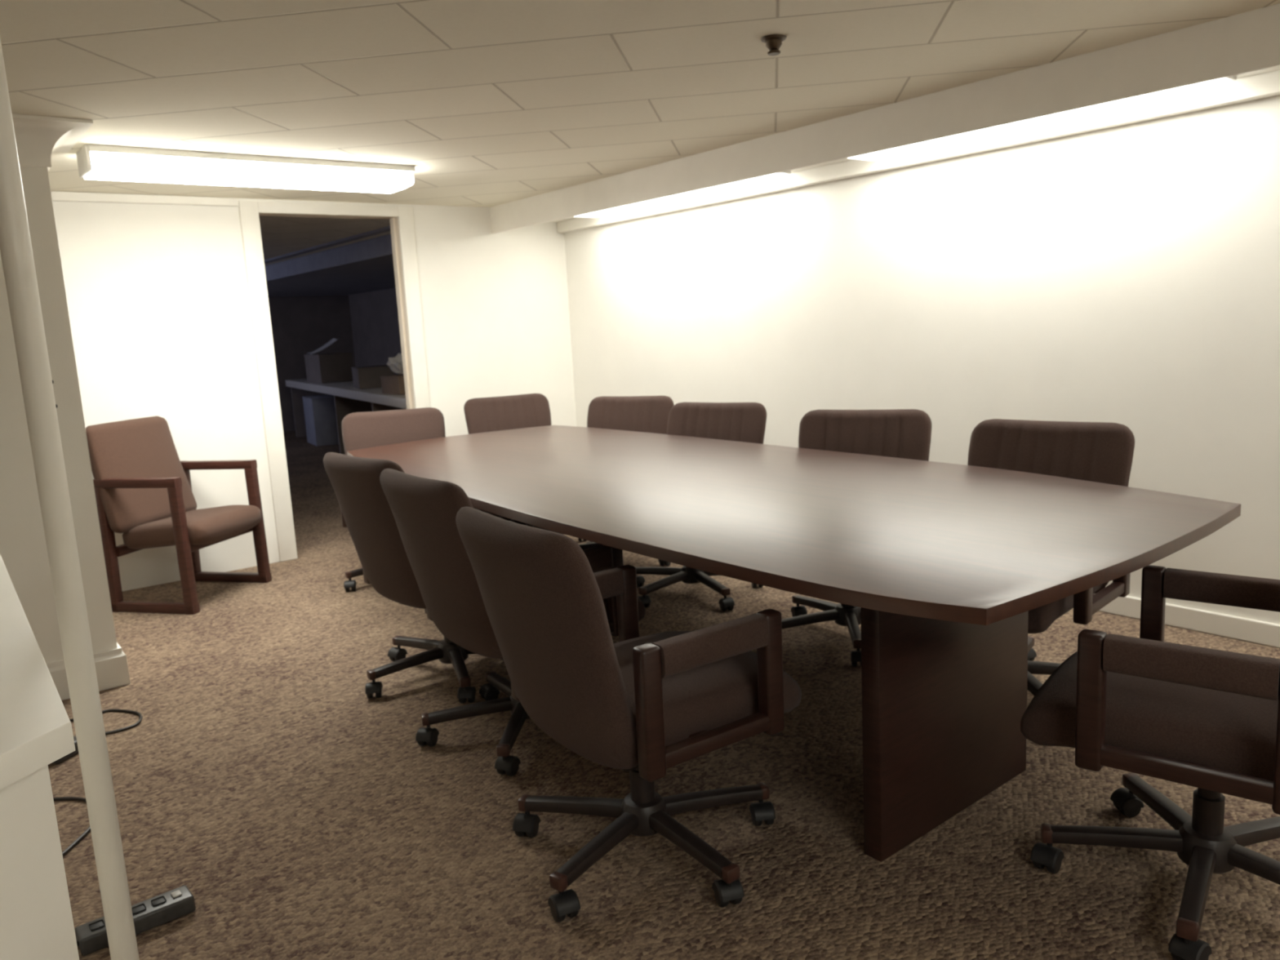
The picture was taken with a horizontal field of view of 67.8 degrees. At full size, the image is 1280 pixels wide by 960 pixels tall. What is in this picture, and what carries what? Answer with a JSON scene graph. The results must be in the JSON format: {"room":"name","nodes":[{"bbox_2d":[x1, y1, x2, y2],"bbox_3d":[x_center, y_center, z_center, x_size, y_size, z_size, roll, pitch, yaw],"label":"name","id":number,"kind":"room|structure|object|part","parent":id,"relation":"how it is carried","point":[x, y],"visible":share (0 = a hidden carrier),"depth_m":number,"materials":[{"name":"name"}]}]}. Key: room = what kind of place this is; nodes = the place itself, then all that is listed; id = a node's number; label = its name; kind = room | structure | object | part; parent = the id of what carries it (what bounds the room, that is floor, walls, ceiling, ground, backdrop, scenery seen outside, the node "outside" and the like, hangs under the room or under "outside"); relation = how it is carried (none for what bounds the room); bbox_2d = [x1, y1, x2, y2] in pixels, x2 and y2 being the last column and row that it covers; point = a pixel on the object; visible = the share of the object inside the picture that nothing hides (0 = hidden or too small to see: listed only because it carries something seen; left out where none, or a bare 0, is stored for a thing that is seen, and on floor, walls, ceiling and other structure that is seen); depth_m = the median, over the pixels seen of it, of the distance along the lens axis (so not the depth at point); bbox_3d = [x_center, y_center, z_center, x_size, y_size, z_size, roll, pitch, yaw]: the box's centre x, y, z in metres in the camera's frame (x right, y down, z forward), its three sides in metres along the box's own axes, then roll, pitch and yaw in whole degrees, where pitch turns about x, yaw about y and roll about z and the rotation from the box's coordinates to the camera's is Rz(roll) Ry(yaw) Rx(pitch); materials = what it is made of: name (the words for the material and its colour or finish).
{"room":"conference room","nodes":[
{"label":"conference room","id":0,"kind":"room"},
{"bbox_2d":[0,165,117,663],"bbox_3d":[-3.264,-0.058,2.869,2.749,2.103,0.320,-10,12,-37],"label":"column","id":1,"kind":"structure","parent":0,"point":[23,545],"depth_m":3.50,"materials":[{"name":"paint"}]},
{"bbox_2d":[11,113,93,170],"bbox_3d":[-3.259,-1.031,2.753,2.891,0.147,0.604,-10,12,-37],"label":"column capital","id":2,"kind":"structure","parent":1,"relation":"attached to","point":[37,137],"depth_m":3.37,"materials":[{"name":"paint"}]},
{"bbox_2d":[46,642,129,700],"bbox_3d":[-3.205,0.903,3.033,2.771,0.147,0.364,-10,12,-37],"label":"baseboard","id":3,"kind":"structure","parent":1,"relation":"attached to","point":[111,665],"depth_m":3.68,"materials":[{"name":"white paint"}]},
{"bbox_2d":[268,294,355,431],"bbox_3d":[-6.822,-1.481,12.686,6.440,2.103,0.120,-10,12,-37],"label":"wall","id":4,"kind":"structure","parent":0,"point":[300,326],"depth_m":14.00,"materials":[{"name":"paint"}]},
{"bbox_2d":[52,198,576,591],"bbox_3d":[-2.225,-0.557,5.587,7.800,2.103,0.120,-10,12,-37],"label":"wall","id":5,"kind":"structure","parent":0,"point":[157,298],"depth_m":5.39,"materials":[{"name":"paint"}]},
{"bbox_2d":[50,191,239,206],"bbox_3d":[-2.697,-1.480,5.010,1.123,0.047,0.022,-10,12,-37],"label":"trim","id":6,"kind":"structure","parent":5,"relation":"attached to","point":[64,196],"depth_m":5.04,"materials":[{"name":"white paint"}]},
{"bbox_2d":[238,200,430,561],"bbox_3d":[-1.829,-0.619,5.885,1.051,2.084,0.141,-10,12,-37],"label":"door frame","id":7,"kind":"structure","parent":5,"relation":"in","point":[401,219],"depth_m":5.66,"materials":[{"name":"white paint"}]},
{"bbox_3d":[-1.841,-1.610,5.674,0.848,0.060,0.016,-10,12,-37],"label":"head casing","id":8,"kind":"part","parent":7,"relation":"part of","materials":[{"name":"white paint"}]},
{"bbox_3d":[-1.417,-0.679,6.123,0.100,2.084,0.016,-10,12,-37],"label":"casing","id":9,"kind":"part","parent":7,"relation":"part of","materials":[{"name":"white paint"}]},
{"bbox_2d":[348,288,401,374],"bbox_3d":[-1.690,-1.511,11.236,0.120,2.103,8.470,-10,12,-37],"label":"wall","id":10,"kind":"structure","parent":0,"point":[375,322],"depth_m":13.76,"materials":[{"name":"paint"}]},
{"bbox_2d":[0,0,1279,266],"bbox_3d":[-2.379,-1.639,5.537,8.000,0.060,16.700,-10,12,-37],"label":"ceiling","id":11,"kind":"structure","parent":0,"point":[491,103],"depth_m":3.05,"materials":[{"name":"tile"}]},
{"bbox_2d":[75,143,415,193],"bbox_3d":[-1.706,-1.384,4.282,1.412,0.106,0.224,-10,12,-38],"label":"ceiling light","id":12,"kind":"object","parent":11,"relation":"attached to","point":[95,162],"visible":1,"depth_m":4.14,"materials":[{"name":"plastic"}]},
{"bbox_2d":[263,225,395,297],"bbox_3d":[-2.823,-2.290,10.326,2.540,0.158,8.345,-10,12,-37],"label":"ceiling beam","id":13,"kind":"structure","parent":11,"relation":"attached to","point":[366,265],"depth_m":9.43,"materials":[{"name":"white paint"}]},
{"bbox_2d":[760,34,786,55],"bbox_3d":[0.396,-1.284,2.818,0.076,0.046,0.076,-10,12,-37],"label":"sprinkler head","id":14,"kind":"object","parent":11,"relation":"attached to","point":[773,42],"visible":1,"depth_m":2.80},
{"bbox_2d":[489,3,1279,233],"bbox_3d":[1.491,-1.343,3.208,0.020,0.169,8.030,-10,12,-37],"label":"soffit","id":15,"kind":"structure","parent":11,"relation":"attached to","point":[1248,42],"depth_m":3.56,"materials":[{"name":"paint"}]},
{"bbox_2d":[48,430,1279,959],"bbox_3d":[-2.268,0.493,5.886,8.000,0.060,16.700,-10,12,-37],"label":"floor","id":16,"kind":"structure","parent":0,"point":[303,815],"depth_m":2.52,"materials":[{"name":"carpet"}]},
{"bbox_2d":[0,554,79,959],"bbox_3d":[-1.359,0.718,1.556,0.780,0.798,2.070,-10,12,-37],"label":"base cabinet","id":17,"kind":"object","parent":16,"relation":"on","point":[37,922],"visible":1,"depth_m":1.28,"materials":[{"name":"paint"}]},
{"bbox_2d":[51,735,78,764],"bbox_3d":[-1.872,0.876,3.097,0.070,0.044,0.120,-1,10,14],"label":"power adapter","id":18,"kind":"object","parent":16,"relation":"on","point":[73,753],"visible":0.14,"depth_m":3.08,"materials":[{"name":"plastic"}]},
{"bbox_2d":[0,38,139,959],"bbox_3d":[-1.104,0.007,1.789,0.049,2.100,0.049,-10,12,-37],"label":"support pole","id":19,"kind":"object","parent":16,"relation":"on","point":[15,246],"visible":1,"depth_m":1.79,"materials":[{"name":"paint"}]},
{"bbox_2d":[53,796,90,856],"bbox_3d":[-1.608,0.954,2.646,0.514,0.010,0.204,6,13,42],"label":"cord","id":20,"kind":"object","parent":16,"relation":"on","point":[77,841],"visible":0.31,"depth_m":2.59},
{"bbox_2d":[69,708,142,734],"bbox_3d":[-1.913,0.853,3.355,0.270,0.010,0.291,-10,12,-37],"label":"cord","id":21,"kind":"object","parent":16,"relation":"on","point":[138,713],"visible":0.52,"depth_m":3.38,"materials":[{"name":"plastic"}]},
{"bbox_2d":[75,885,195,955],"bbox_3d":[-1.230,0.980,2.250,0.248,0.046,0.334,-11,12,-39],"label":"power strip","id":22,"kind":"object","parent":16,"relation":"on","point":[91,936],"visible":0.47,"depth_m":2.15,"materials":[{"name":"plastic"}]},
{"bbox_2d":[88,919,105,931],"bbox_3d":[-1.198,0.984,2.102,0.028,0.006,0.028,-11,12,-39],"label":"socket","id":23,"kind":"object","parent":22,"relation":"attached to","point":[97,925],"depth_m":2.10,"materials":[{"name":"grey plastic"}]},
{"bbox_2d":[131,903,146,914],"bbox_3d":[-1.134,0.972,2.155,0.028,0.006,0.028,-11,12,-39],"label":"socket","id":24,"kind":"object","parent":22,"relation":"attached to","point":[137,908],"depth_m":2.15,"materials":[{"name":"grey plastic"}]},
{"bbox_2d":[151,895,166,906],"bbox_3d":[-1.102,0.966,2.182,0.028,0.006,0.028,-11,12,-39],"label":"socket","id":25,"kind":"object","parent":22,"relation":"attached to","point":[158,900],"depth_m":2.18,"materials":[{"name":"black plastic"}]},
{"bbox_2d":[170,889,182,897],"bbox_3d":[-1.073,0.959,2.205,0.020,0.005,0.024,-11,12,-39],"label":"switch","id":26,"kind":"object","parent":22,"relation":"attached to","point":[174,893],"depth_m":2.20,"materials":[{"name":"white plastic"}]},
{"bbox_2d":[85,415,271,614],"bbox_3d":[-2.365,0.146,4.936,0.589,0.939,0.624,0,10,15],"label":"armchair","id":27,"kind":"object","parent":16,"relation":"on","point":[143,488],"visible":0.98,"depth_m":4.77,"materials":[{"name":"brown fabric"}]},
{"bbox_3d":[-2.572,-0.043,4.928,0.195,0.542,0.567,0,10,15],"label":"backrest","id":28,"kind":"part","parent":27,"relation":"part of","materials":[{"name":"fabric"}]},
{"bbox_3d":[-2.436,0.324,4.691,0.502,0.675,0.048,0,10,15],"label":"frame","id":29,"kind":"part","parent":27,"relation":"part of","materials":[{"name":"red wood"}]},
{"bbox_3d":[-2.312,0.248,4.944,0.492,0.164,0.510,0,10,15],"label":"seat","id":30,"kind":"part","parent":27,"relation":"part of","materials":[{"name":"fabric"}]},
{"bbox_3d":[-2.291,0.228,5.234,0.502,0.675,0.048,0,10,15],"label":"frame","id":31,"kind":"part","parent":27,"relation":"part of","materials":[{"name":"red wood"}]},
{"bbox_2d":[302,394,338,446],"bbox_3d":[-3.953,-0.775,12.136,0.508,0.591,0.628,-8,11,-28],"label":"storage box","id":32,"kind":"object","parent":16,"relation":"on","point":[320,416],"visible":0.55,"depth_m":11.83,"materials":[{"name":"blue cardboard"}]},
{"bbox_3d":[-3.968,-1.059,12.089,0.508,0.014,0.628,-8,11,-28],"label":"lid","id":33,"kind":"part","parent":32,"relation":"part of","materials":[{"name":"plastic"}]},
{"bbox_2d":[285,378,406,454],"bbox_3d":[-2.906,-0.638,10.375,0.720,0.784,6.500,-8,11,-28],"label":"table","id":34,"kind":"object","parent":16,"relation":"on","point":[348,399],"depth_m":10.57,"materials":[{"name":"laminate"}]},
{"bbox_3d":[-4.445,-0.966,13.127,0.630,0.698,0.040,-8,11,-28],"label":"support panel","id":35,"kind":"part","parent":34,"relation":"part of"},
{"bbox_2d":[303,352,353,383],"bbox_3d":[-3.809,-1.377,11.673,0.408,0.341,0.608,-9,11,-34],"label":"carton","id":36,"kind":"object","parent":34,"relation":"on","point":[331,367],"visible":0.94,"depth_m":11.45,"materials":[{"name":"brown cardboard"}]},
{"bbox_2d":[307,337,337,354],"bbox_3d":[-3.851,-1.623,11.559,0.320,0.179,0.360,-8,11,-28],"label":"paper sheet","id":37,"kind":"object","parent":36,"relation":"on","point":[333,340],"visible":1,"depth_m":11.56,"materials":[{"name":"white paper"}]},
{"bbox_3d":[-3.818,-1.538,11.647,0.408,0.014,0.608,-9,11,-34],"label":"lid","id":38,"kind":"part","parent":36,"relation":"part of","materials":[{"name":"brown cardboard"}]},
{"bbox_3d":[-3.080,-0.640,10.704,0.630,0.698,0.040,-8,11,-28],"label":"support panel","id":39,"kind":"part","parent":34,"relation":"part of","materials":[{"name":"wood"}]},
{"bbox_2d":[351,364,394,389],"bbox_3d":[-2.765,-1.071,9.876,0.368,0.211,0.508,-7,10,-23],"label":"carton","id":40,"kind":"object","parent":34,"relation":"on","point":[363,377],"visible":0.72,"depth_m":9.64,"materials":[{"name":"brown cardboard"}]},
{"bbox_3d":[-2.770,-1.168,9.860,0.368,0.014,0.508,-7,10,-23],"label":"lid","id":41,"kind":"part","parent":40,"relation":"part of","materials":[{"name":"cardboard"}]},
{"bbox_3d":[-2.251,-0.442,9.233,0.630,0.698,0.040,-8,11,-28],"label":"support panel","id":42,"kind":"part","parent":34,"relation":"part of","materials":[{"name":"brown wood"}]},
{"bbox_2d":[379,374,405,395],"bbox_3d":[-2.084,-0.864,8.554,0.348,0.161,0.408,-10,12,-37],"label":"carton","id":43,"kind":"object","parent":34,"relation":"on","point":[392,384],"visible":0.48,"depth_m":8.40,"materials":[{"name":"brown cardboard"}]},
{"bbox_3d":[-2.088,-0.937,8.542,0.348,0.014,0.408,-10,12,-37],"label":"lid","id":44,"kind":"part","parent":43,"relation":"part of","materials":[{"name":"brown cardboard"}]},
{"bbox_2d":[386,352,403,374],"bbox_3d":[-2.110,-1.046,8.519,0.288,0.211,0.223,-10,12,-37],"label":"paper bag","id":45,"kind":"object","parent":43,"relation":"on","point":[395,364],"visible":0.52,"depth_m":8.44,"materials":[{"name":"white paper"}]},
{"bbox_2d":[340,407,445,591],"bbox_3d":[-1.267,0.093,5.069,0.667,0.890,0.703,-6,10,-15],"label":"swivel chair","id":46,"kind":"object","parent":16,"relation":"on","point":[360,430],"visible":0.27,"depth_m":5.24,"materials":[{"name":"brown fabric"}]},
{"bbox_3d":[-1.510,0.069,4.979,0.107,0.287,0.388,-6,10,-15],"label":"armrest","id":47,"kind":"part","parent":46,"relation":"part of","materials":[{"name":"brown wood"}]},
{"bbox_3d":[-1.395,0.465,5.016,0.272,0.051,0.044,-9,11,-34],"label":"leg","id":48,"kind":"part","parent":46,"relation":"part of","materials":[{"name":"black plastic"}]},
{"bbox_3d":[-1.342,-0.103,5.267,0.552,0.560,0.228,-6,10,-15],"label":"backrest","id":49,"kind":"part","parent":46,"relation":"part of","materials":[{"name":"brown fabric"}]},
{"bbox_2d":[323,452,533,703],"bbox_3d":[-0.751,0.309,3.587,0.693,0.890,0.661,-11,13,-42],"label":"swivel chair","id":50,"kind":"object","parent":16,"relation":"on","point":[367,513],"visible":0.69,"depth_m":3.36,"materials":[{"name":"brown fabric"}]},
{"bbox_3d":[-0.904,0.236,3.767,0.388,0.287,0.107,-11,13,-42],"label":"armrest","id":51,"kind":"part","parent":50,"relation":"part of","materials":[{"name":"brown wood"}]},
{"bbox_3d":[-0.920,0.181,3.397,0.228,0.560,0.552,-11,13,-42],"label":"backrest","id":52,"kind":"part","parent":50,"relation":"part of","materials":[{"name":"brown fabric"}]},
{"bbox_3d":[-0.860,0.679,3.541,0.272,0.051,0.044,-10,11,-35],"label":"leg","id":53,"kind":"part","parent":50,"relation":"part of","materials":[{"name":"black plastic"}]},
{"bbox_3d":[-0.861,0.645,3.750,0.272,0.051,0.044,4,11,36],"label":"leg","id":54,"kind":"part","parent":50,"relation":"part of","materials":[{"name":"black metal"}]},
{"bbox_3d":[-0.658,0.679,3.475,0.044,0.051,0.272,-6,10,-17],"label":"leg","id":55,"kind":"part","parent":50,"relation":"part of","materials":[{"name":"black metal"}]},
{"bbox_3d":[-0.534,0.645,3.643,0.272,0.051,0.044,-3,9,0],"label":"leg","id":56,"kind":"part","parent":50,"relation":"part of","materials":[{"name":"black plastic"}]},
{"bbox_2d":[379,468,645,776],"bbox_3d":[-0.395,0.378,3.051,0.724,0.890,0.670,-10,12,-36],"label":"swivel chair","id":57,"kind":"object","parent":16,"relation":"on","point":[424,510],"visible":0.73,"depth_m":2.81,"materials":[{"name":"brown fabric"}]},
{"bbox_3d":[-0.588,0.251,2.868,0.228,0.560,0.552,-10,12,-36],"label":"backrest","id":58,"kind":"part","parent":57,"relation":"part of","materials":[{"name":"brown fabric"}]},
{"bbox_3d":[-0.542,0.741,3.060,0.272,0.051,0.044,-5,9,-12],"label":"leg","id":59,"kind":"part","parent":57,"relation":"part of","materials":[{"name":"black plastic"}]},
{"bbox_3d":[-0.535,0.304,3.235,0.388,0.287,0.107,-10,12,-36],"label":"armrest","id":60,"kind":"part","parent":57,"relation":"part of","materials":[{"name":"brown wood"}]},
{"bbox_3d":[-0.457,0.705,3.251,0.044,0.051,0.272,-8,11,-29],"label":"leg","id":61,"kind":"part","parent":57,"relation":"part of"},
{"bbox_3d":[-0.385,0.756,2.919,0.044,0.051,0.272,-2,9,6],"label":"leg","id":62,"kind":"part","parent":57,"relation":"part of","materials":[{"name":"black metal"}]},
{"bbox_3d":[-0.336,0.410,3.080,0.547,0.162,0.470,-10,12,-36],"label":"seat","id":63,"kind":"part","parent":57,"relation":"part of","materials":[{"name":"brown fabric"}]},
{"bbox_3d":[-0.229,0.354,2.834,0.388,0.287,0.107,-10,12,-36],"label":"armrest","id":64,"kind":"part","parent":57,"relation":"part of","materials":[{"name":"brown wood"}]},
{"bbox_2d":[463,393,586,541],"bbox_3d":[-0.703,-0.049,5.755,0.683,0.890,0.737,-7,10,-24],"label":"swivel chair","id":65,"kind":"object","parent":16,"relation":"on","point":[482,415],"visible":0.26,"depth_m":5.93,"materials":[{"name":"brown fabric"}]},
{"bbox_3d":[-0.802,-0.244,5.954,0.552,0.560,0.228,-7,10,-24],"label":"backrest","id":66,"kind":"part","parent":65,"relation":"part of","materials":[{"name":"brown fabric"}]},
{"bbox_2d":[578,395,674,573],"bbox_3d":[-0.153,0.014,5.195,0.659,0.890,0.711,2,11,28],"label":"swivel chair","id":67,"kind":"object","parent":16,"relation":"on","point":[646,414],"visible":0.2,"depth_m":5.35,"materials":[{"name":"brown fabric"}]},
{"bbox_3d":[-0.331,0.373,5.235,0.272,0.051,0.044,-4,9,-7],"label":"leg","id":68,"kind":"part","parent":67,"relation":"part of","materials":[{"name":"black plastic"}]},
{"bbox_3d":[-0.064,-0.189,5.386,0.552,0.560,0.228,2,11,28],"label":"backrest","id":69,"kind":"part","parent":67,"relation":"part of","materials":[{"name":"brown fabric"}]},
{"bbox_2d":[455,506,801,922],"bbox_3d":[-0.010,0.483,2.286,0.695,0.890,0.657,-9,11,-34],"label":"swivel chair","id":70,"kind":"object","parent":16,"relation":"on","point":[644,707],"visible":1,"depth_m":2.10,"materials":[{"name":"brown fabric"}]},
{"bbox_3d":[-0.218,0.350,2.141,0.228,0.560,0.552,-9,11,-34],"label":"backrest","id":71,"kind":"part","parent":70,"relation":"part of","materials":[{"name":"brown fabric"}]},
{"bbox_3d":[-0.162,0.826,2.418,0.272,0.051,0.044,0,10,18],"label":"leg","id":72,"kind":"part","parent":70,"relation":"part of","materials":[{"name":"black metal"}]},
{"bbox_3d":[-0.152,0.403,2.506,0.388,0.287,0.107,-9,11,-34],"label":"armrest","id":73,"kind":"part","parent":70,"relation":"part of","materials":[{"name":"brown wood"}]},
{"bbox_3d":[-0.096,0.856,2.218,0.044,0.051,0.272,4,11,36],"label":"leg","id":74,"kind":"part","parent":70,"relation":"part of","materials":[{"name":"black plastic"}]},
{"bbox_3d":[0.041,0.511,2.344,0.547,0.162,0.470,-9,11,-34],"label":"seat","id":75,"kind":"part","parent":70,"relation":"part of","materials":[{"name":"brown fabric"}]},
{"bbox_3d":[0.116,0.845,2.217,0.044,0.051,0.272,-10,11,-35],"label":"leg","id":76,"kind":"part","parent":70,"relation":"part of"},
{"bbox_3d":[0.139,0.456,2.094,0.388,0.287,0.107,-9,11,-34],"label":"armrest","id":77,"kind":"part","parent":70,"relation":"part of","materials":[{"name":"brown wood"}]},
{"bbox_3d":[0.180,0.809,2.416,0.272,0.051,0.044,-6,10,-17],"label":"leg","id":78,"kind":"part","parent":70,"relation":"part of","materials":[{"name":"black metal"}]},
{"bbox_2d":[635,401,766,611],"bbox_3d":[0.228,0.103,4.528,0.670,0.890,0.710,3,11,34],"label":"swivel chair","id":79,"kind":"object","parent":16,"relation":"on","point":[745,422],"visible":0.39,"depth_m":4.60,"materials":[{"name":"brown fabric"}]},
{"bbox_3d":[0.096,0.446,4.659,0.272,0.051,0.044,2,11,30],"label":"leg","id":80,"kind":"part","parent":79,"relation":"part of","materials":[{"name":"black plastic"}]},
{"bbox_3d":[0.119,0.479,4.450,0.272,0.051,0.044,-11,12,-41],"label":"leg","id":81,"kind":"part","parent":79,"relation":"part of","materials":[{"name":"black plastic"}]},
{"bbox_3d":[0.326,0.475,4.406,0.044,0.051,0.272,-7,10,-23],"label":"leg","id":82,"kind":"part","parent":79,"relation":"part of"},
{"bbox_3d":[0.431,0.440,4.586,0.272,0.051,0.044,-4,9,-6],"label":"leg","id":83,"kind":"part","parent":79,"relation":"part of","materials":[{"name":"black plastic"}]},
{"bbox_3d":[0.362,-0.097,4.685,0.552,0.560,0.228,3,11,34],"label":"backrest","id":84,"kind":"part","parent":79,"relation":"part of","materials":[{"name":"brown fabric"}]},
{"bbox_2d":[346,425,1240,862],"bbox_3d":[0.055,0.325,3.693,1.563,0.740,3.780,-10,12,-37],"label":"conference table","id":85,"kind":"object","parent":16,"relation":"on","point":[944,566],"visible":0.88,"depth_m":2.48,"materials":[{"name":"laminate"}]},
{"bbox_3d":[-0.715,0.226,4.648,0.780,0.707,0.052,-10,12,-38],"label":"panel","id":86,"kind":"part","parent":85,"relation":"part of","materials":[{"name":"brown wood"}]},
{"bbox_3d":[0.794,0.511,2.429,0.662,0.707,0.052,-10,12,-38],"label":"panel","id":87,"kind":"part","parent":85,"relation":"part of","materials":[{"name":"brown wood"}]},
{"bbox_2d":[781,408,931,666],"bbox_3d":[0.839,0.195,3.775,0.660,0.890,0.704,2,10,27],"label":"swivel chair","id":88,"kind":"object","parent":16,"relation":"on","point":[904,433],"visible":0.39,"depth_m":3.91,"materials":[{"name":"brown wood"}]},
{"bbox_3d":[0.663,0.557,3.797,0.272,0.051,0.044,-5,9,-12],"label":"leg","id":89,"kind":"part","parent":88,"relation":"part of","materials":[{"name":"black plastic"}]},
{"bbox_3d":[0.749,0.521,3.988,0.044,0.051,0.272,-8,11,-29],"label":"leg","id":90,"kind":"part","parent":88,"relation":"part of","materials":[{"name":"black plastic"}]},
{"bbox_3d":[0.821,0.572,3.656,0.044,0.051,0.272,-2,9,6],"label":"leg","id":91,"kind":"part","parent":88,"relation":"part of","materials":[{"name":"black plastic"}]},
{"bbox_3d":[0.923,-0.008,3.965,0.552,0.560,0.228,2,10,27],"label":"backrest","id":92,"kind":"part","parent":88,"relation":"part of","materials":[{"name":"brown fabric"}]},
{"bbox_2d":[967,418,1134,695],"bbox_3d":[1.217,0.279,3.142,0.657,0.890,0.691,6,13,44],"label":"swivel chair","id":93,"kind":"object","parent":16,"relation":"on","point":[1103,452],"visible":0.25,"depth_m":3.16,"materials":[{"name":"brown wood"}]},
{"bbox_3d":[1.331,0.599,3.329,0.044,0.051,0.272,3,11,32],"label":"leg","id":94,"kind":"part","parent":93,"relation":"part of","materials":[{"name":"black plastic"}]},
{"bbox_3d":[1.250,0.657,3.001,0.044,0.051,0.272,-4,9,-4],"label":"leg","id":95,"kind":"part","parent":93,"relation":"part of","materials":[{"name":"black metal"}]},
{"bbox_3d":[1.411,0.627,3.135,0.272,0.051,0.044,-1,10,14],"label":"leg","id":96,"kind":"part","parent":93,"relation":"part of","materials":[{"name":"black metal"}]},
{"bbox_3d":[1.380,0.082,3.268,0.552,0.560,0.228,6,13,44],"label":"backrest","id":97,"kind":"part","parent":93,"relation":"part of","materials":[{"name":"brown fabric"}]},
{"bbox_3d":[1.180,0.330,3.087,0.470,0.162,0.547,6,13,44],"label":"seat","id":98,"kind":"part","parent":93,"relation":"part of","materials":[{"name":"brown fabric"}]},
{"bbox_3d":[1.394,0.253,2.935,0.107,0.287,0.388,6,13,44],"label":"armrest","id":99,"kind":"part","parent":93,"relation":"part of","materials":[{"name":"brown wood"}]},
{"bbox_2d":[1020,564,1279,959],"bbox_3d":[1.229,0.462,2.018,0.691,0.890,0.658,5,12,39],"label":"swivel chair","id":100,"kind":"object","parent":16,"relation":"on","point":[1207,720],"visible":1,"depth_m":1.92,"materials":[{"name":"brown wood"}]},
{"bbox_3d":[1.074,0.806,2.150,0.272,0.051,0.044,0,10,18],"label":"leg","id":101,"kind":"part","parent":100,"relation":"part of","materials":[{"name":"black plastic"}]},
{"bbox_3d":[1.184,0.495,2.080,0.547,0.162,0.470,5,12,39],"label":"seat","id":102,"kind":"part","parent":100,"relation":"part of","materials":[{"name":"brown fabric"}]},
{"bbox_3d":[1.379,0.369,2.226,0.388,0.287,0.107,5,12,39],"label":"armrest","id":103,"kind":"part","parent":100,"relation":"part of","materials":[{"name":"brown wood"}]},
{"bbox_3d":[1.245,0.777,2.272,0.044,0.051,0.272,-3,9,0],"label":"leg","id":104,"kind":"part","parent":100,"relation":"part of","materials":[{"name":"black plastic"}]},
{"bbox_3d":[1.061,0.449,1.839,0.388,0.287,0.107,5,12,39],"label":"armrest","id":105,"kind":"part","parent":100,"relation":"part of","materials":[{"name":"brown wood"}]},
{"bbox_3d":[1.140,0.835,1.950,0.044,0.051,0.272,4,11,36],"label":"leg","id":106,"kind":"part","parent":100,"relation":"part of","materials":[{"name":"black plastic"}]},
{"bbox_3d":[1.417,0.788,2.148,0.272,0.051,0.044,-6,10,-17],"label":"leg","id":107,"kind":"part","parent":100,"relation":"part of","materials":[{"name":"black plastic"}]},
{"bbox_3d":[1.352,0.824,1.949,0.044,0.051,0.272,-10,11,-35],"label":"leg","id":108,"kind":"part","parent":100,"relation":"part of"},
{"bbox_2d":[564,95,1279,624],"bbox_3d":[2.038,-0.478,3.746,0.120,2.103,8.030,-10,12,-37],"label":"wall","id":109,"kind":"structure","parent":0,"point":[1128,275],"depth_m":4.12,"materials":[{"name":"paint"}]},
{"bbox_2d":[550,66,1279,232],"bbox_3d":[1.721,-1.357,3.388,0.563,0.087,8.030,-10,12,-37],"label":"soffit underside","id":110,"kind":"structure","parent":109,"relation":"attached to","point":[1263,83],"depth_m":4.11,"materials":[{"name":"white paint"}]},
{"bbox_2d":[575,171,791,217],"bbox_3d":[0.112,-1.621,5.445,0.340,0.034,1.720,-10,12,-37],"label":"ceiling light","id":111,"kind":"object","parent":110,"relation":"attached to","point":[780,175],"visible":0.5,"depth_m":5.31,"materials":[{"name":"plastic"}]},
{"bbox_2d":[848,75,1236,160],"bbox_3d":[1.432,-1.416,3.773,0.340,0.034,1.560,-10,12,-37],"label":"ceiling light","id":112,"kind":"object","parent":110,"relation":"attached to","point":[1220,83],"visible":0.48,"depth_m":3.65,"materials":[{"name":"plastic"}]},
{"bbox_2d":[1093,593,1279,648],"bbox_3d":[2.041,0.525,3.861,0.016,0.086,8.014,-10,12,-37],"label":"baseboard","id":113,"kind":"structure","parent":109,"relation":"attached to","point":[1259,632],"depth_m":3.66,"materials":[{"name":"white paint"}]}
]}

